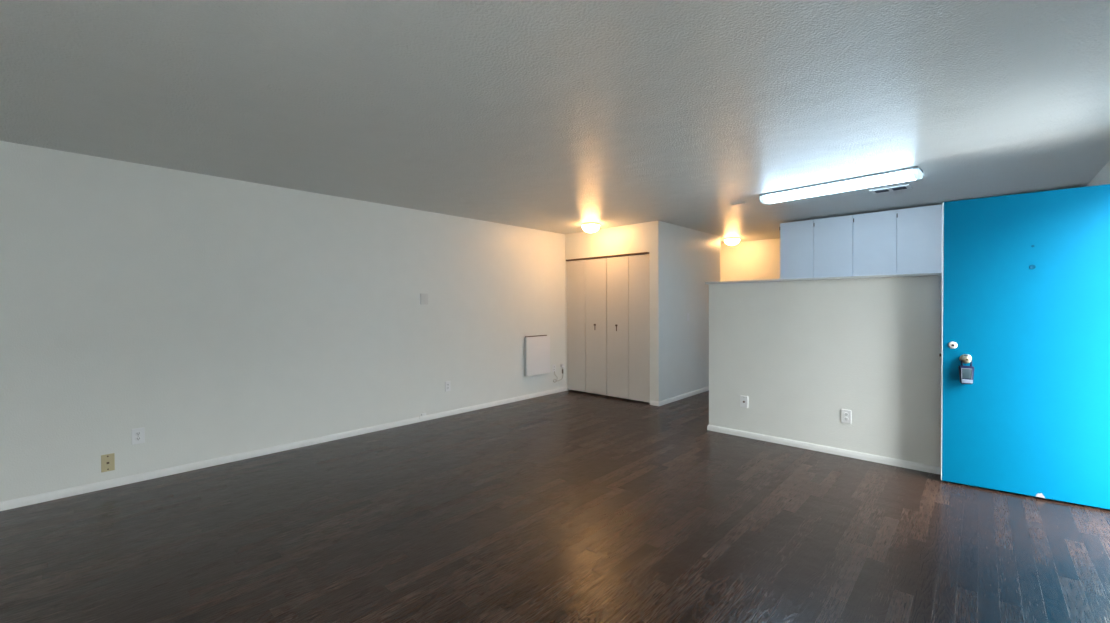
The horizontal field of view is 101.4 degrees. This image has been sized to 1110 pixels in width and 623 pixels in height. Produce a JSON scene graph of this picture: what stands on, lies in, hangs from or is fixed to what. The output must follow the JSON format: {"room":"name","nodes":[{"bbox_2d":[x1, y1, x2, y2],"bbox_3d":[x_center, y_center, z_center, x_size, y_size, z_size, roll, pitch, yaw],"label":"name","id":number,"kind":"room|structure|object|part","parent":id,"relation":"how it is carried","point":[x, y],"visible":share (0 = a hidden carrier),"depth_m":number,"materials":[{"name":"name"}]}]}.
{"room":"studio apartment","nodes":[
{"label":"studio apartment","id":0,"kind":"room"},
{"bbox_2d":[0,141,618,501],"bbox_3d":[-1.085,0.041,5.690,0.120,2.389,9.370,0,1,43],"label":"wall","id":1,"kind":"structure","parent":0,"point":[213,316],"depth_m":3.82,"materials":[{"name":"paint"}]},
{"bbox_2d":[101,453,114,471],"bbox_3d":[-3.244,1.097,3.295,0.010,0.124,0.070,0,1,43],"label":"phone jack","id":2,"kind":"object","parent":1,"relation":"attached to","point":[108,460],"visible":1,"depth_m":3.29,"materials":[{"name":"beige plastic"}]},
{"bbox_2d":[131,427,144,444],"bbox_3d":[-3.132,0.936,3.412,0.011,0.117,0.072,0,1,43],"label":"power outlet","id":3,"kind":"object","parent":1,"relation":"attached to","point":[138,434],"visible":1,"depth_m":3.41,"materials":[{"name":"white plastic"}]},
{"bbox_2d":[0,387,566,510],"bbox_3d":[-1.987,1.228,4.638,0.013,0.056,6.329,0,1,43],"label":"baseboard","id":4,"kind":"structure","parent":1,"relation":"attached to","point":[39,498],"depth_m":3.81,"materials":[{"name":"paint"}]},
{"bbox_2d":[420,294,427,304],"bbox_3d":[-1.485,-0.142,5.160,0.018,0.124,0.090,0,1,43],"label":"blank plate","id":5,"kind":"object","parent":1,"relation":"attached to","point":[423,297],"visible":1,"depth_m":5.14,"materials":[{"name":"white plastic"}]},
{"bbox_2d":[445,381,450,391],"bbox_3d":[-1.274,0.889,5.399,0.011,0.117,0.072,0,1,43],"label":"power outlet","id":6,"kind":"object","parent":1,"relation":"attached to","point":[447,383],"visible":1,"depth_m":5.39,"materials":[{"name":"white plastic"}]},
{"bbox_2d":[524,335,549,375],"bbox_3d":[-0.251,0.616,6.451,0.066,0.549,0.465,0,1,43],"label":"heater","id":7,"kind":"object","parent":1,"relation":"attached to","point":[537,348],"visible":1,"depth_m":6.41,"materials":[{"name":"metal"}]},
{"bbox_3d":[-0.409,0.625,6.285,0.030,0.532,0.005,0,1,43],"label":"rail","id":8,"kind":"part","parent":7,"relation":"part of","materials":[{"name":"white metal"}]},
{"bbox_2d":[0,0,1109,243],"bbox_3d":[0.901,-1.198,3.810,5.575,0.120,9.370,0,1,43],"label":"ceiling","id":9,"kind":"structure","parent":0,"point":[557,116],"depth_m":2.35,"materials":[{"name":"paint"}]},
{"bbox_2d":[582,222,599,232],"bbox_3d":[0.477,-1.109,6.049,0.242,0.116,0.242,0,1,43],"label":"ceiling light","id":10,"kind":"object","parent":9,"relation":"attached to","point":[590,227],"visible":1,"depth_m":5.96,"materials":[{"name":"white glass"}]},
{"bbox_2d":[724,237,739,244],"bbox_3d":[2.896,-1.141,7.429,0.242,0.116,0.242,0,1,43],"label":"ceiling light","id":11,"kind":"object","parent":9,"relation":"attached to","point":[731,240],"visible":1,"depth_m":7.35,"materials":[{"name":"white glass"}]},
{"bbox_2d":[759,166,922,203],"bbox_3d":[2.510,-1.112,4.090,0.222,0.077,1.232,-1,1,-43],"label":"fluorescent ceiling light","id":12,"kind":"object","parent":9,"relation":"attached to","point":[910,173],"visible":1,"depth_m":3.95,"materials":[{"name":"white plastic"}]},
{"bbox_2d":[869,184,911,193],"bbox_3d":[3.162,-1.149,4.278,0.170,0.014,0.300,-1,1,-44],"label":"ceiling vent","id":13,"kind":"object","parent":9,"relation":"in","point":[907,186],"visible":1,"depth_m":4.26,"materials":[{"name":"metal"}]},
{"bbox_2d":[0,390,1109,622],"bbox_3d":[0.914,1.281,3.845,5.575,0.060,9.370,0,1,43],"label":"floor","id":14,"kind":"structure","parent":0,"point":[570,506],"depth_m":2.55,"materials":[{"name":"brown wood"}]},
{"bbox_2d":[565,221,662,401],"bbox_3d":[0.782,0.021,6.428,1.601,2.389,0.100,0,1,43],"label":"wall","id":15,"kind":"structure","parent":0,"point":[647,236],"depth_m":5.94,"materials":[{"name":"paint"}]},
{"bbox_2d":[566,252,648,260],"bbox_3d":[0.704,-0.775,6.448,1.426,0.018,0.054,0,1,43],"label":"track","id":16,"kind":"object","parent":15,"relation":"attached to","point":[641,252],"visible":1,"depth_m":6.35,"materials":[{"name":"brown metal"}]},
{"bbox_2d":[567,258,606,395],"bbox_3d":[0.460,0.214,6.687,0.742,1.955,0.058,0,1,43],"label":"door","id":17,"kind":"structure","parent":16,"relation":"hanging from","point":[586,279],"depth_m":6.67,"materials":[{"name":"paint"}]},
{"bbox_2d":[607,254,649,402],"bbox_3d":[0.989,0.218,6.193,0.691,1.955,0.058,0,1,43],"label":"door","id":18,"kind":"structure","parent":16,"relation":"hanging from","point":[628,304],"depth_m":6.17,"materials":[{"name":"paint"}]},
{"bbox_2d":[662,222,719,399],"bbox_3d":[1.983,0.012,6.613,0.100,2.389,1.811,0,1,43],"label":"wall","id":19,"kind":"structure","parent":0,"point":[690,257],"depth_m":6.40,"materials":[{"name":"paint"}]},
{"bbox_2d":[650,386,708,405],"bbox_3d":[1.947,1.179,6.591,0.134,0.056,1.924,0,1,43],"label":"baseboard","id":20,"kind":"structure","parent":19,"relation":"attached to","point":[655,403],"depth_m":6.22,"materials":[{"name":"paint"}]},
{"bbox_2d":[720,238,779,281],"bbox_3d":[4.065,-0.008,7.206,5.335,2.389,0.120,0,1,43],"label":"wall","id":21,"kind":"structure","parent":0,"point":[758,259],"depth_m":7.77,"materials":[{"name":"paint"}]},
{"bbox_2d":[709,276,941,466],"bbox_3d":[2.651,0.483,3.818,2.770,1.518,0.115,0,1,43],"label":"wall","id":22,"kind":"structure","parent":0,"point":[802,353],"depth_m":3.96,"materials":[{"name":"paint"}]},
{"bbox_2d":[740,395,747,407],"bbox_3d":[1.858,0.888,4.468,0.072,0.115,0.030,0,1,43],"label":"cable jack","id":23,"kind":"object","parent":22,"relation":"attached to","point":[743,399],"visible":1,"depth_m":4.47,"materials":[{"name":"white plastic"}]},
{"bbox_2d":[707,425,939,474],"bbox_3d":[2.645,1.214,3.829,2.783,0.056,0.128,0,1,43],"label":"baseboard","id":24,"kind":"structure","parent":22,"relation":"attached to","point":[842,452],"depth_m":3.96,"materials":[{"name":"paint"}]},
{"bbox_2d":[705,273,941,283],"bbox_3d":[2.636,-0.287,3.817,2.798,0.022,0.175,0,1,43],"label":"trim","id":25,"kind":"structure","parent":22,"relation":"on","point":[920,274],"depth_m":3.92,"materials":[{"name":"paint"}]},
{"bbox_2d":[841,409,850,423],"bbox_3d":[2.493,0.899,3.888,0.072,0.117,0.011,0,1,43],"label":"power outlet","id":26,"kind":"object","parent":22,"relation":"attached to","point":[845,414],"visible":1,"depth_m":3.89,"materials":[{"name":"white plastic"}]},
{"bbox_2d":[1086,160,1109,186],"bbox_3d":[2.900,0.072,1.966,0.120,2.389,9.370,0,1,43],"label":"wall","id":27,"kind":"structure","parent":0,"point":[1103,176],"depth_m":3.65,"materials":[{"name":"paint"}]},
{"bbox_2d":[939,184,1109,508],"bbox_3d":[3.176,0.222,3.025,0.935,2.029,0.112,0,1,37],"label":"door","id":28,"kind":"structure","parent":27,"relation":"in","point":[1026,276],"depth_m":3.04,"materials":[{"name":"blue paint"}]},
{"bbox_3d":[2.902,0.337,3.205,0.066,0.066,0.066,0,1,37],"label":"knob","id":29,"kind":"part","parent":28,"relation":"part of","materials":[{"name":"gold metal"}]},
{"bbox_2d":[959,355,973,383],"bbox_3d":[2.901,0.409,3.201,0.082,0.206,0.052,0,1,37],"label":"lockbox","id":30,"kind":"object","parent":28,"relation":"hanging from","point":[966,373],"visible":1,"depth_m":3.19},
{"bbox_3d":[2.890,0.437,3.187,0.048,0.066,0.004,0,1,37],"label":"plate","id":31,"kind":"part","parent":30,"relation":"part of","materials":[{"name":"grey metal"}]},
{"bbox_3d":[4.166,0.018,5.333,2.630,2.389,0.100,0,1,43],"label":"wall","id":32,"kind":"structure","parent":0,"visible":0},
{"bbox_2d":[780,215,853,278],"bbox_3d":[3.347,-0.706,5.780,0.816,0.893,0.344,0,1,43],"label":"upper cabinet","id":33,"kind":"object","parent":32,"relation":"attached to","point":[824,247],"visible":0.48,"depth_m":5.64,"materials":[{"name":"paint"}]},
{"bbox_3d":[3.088,-0.708,5.806,0.391,0.879,0.020,0,1,43],"label":"door","id":34,"kind":"part","parent":33,"relation":"part of","materials":[{"name":"paint"}]},
{"bbox_3d":[3.384,-0.706,5.530,0.407,0.879,0.020,0,1,43],"label":"door","id":35,"kind":"part","parent":33,"relation":"part of","materials":[{"name":"paint"}]},
{"bbox_2d":[853,204,941,275],"bbox_3d":[3.948,-0.701,5.218,0.829,0.893,0.344,0,1,43],"label":"upper cabinet","id":36,"kind":"object","parent":32,"relation":"attached to","point":[908,240],"visible":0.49,"depth_m":5.08,"materials":[{"name":"paint"}]},
{"bbox_3d":[3.690,-0.703,5.244,0.406,0.879,0.020,0,1,43],"label":"door","id":37,"kind":"part","parent":36,"relation":"part of","materials":[{"name":"paint"}]},
{"bbox_3d":[3.991,-0.701,4.963,0.404,0.879,0.020,0,1,43],"label":"door","id":38,"kind":"part","parent":36,"relation":"part of","materials":[{"name":"paint"}]}
]}

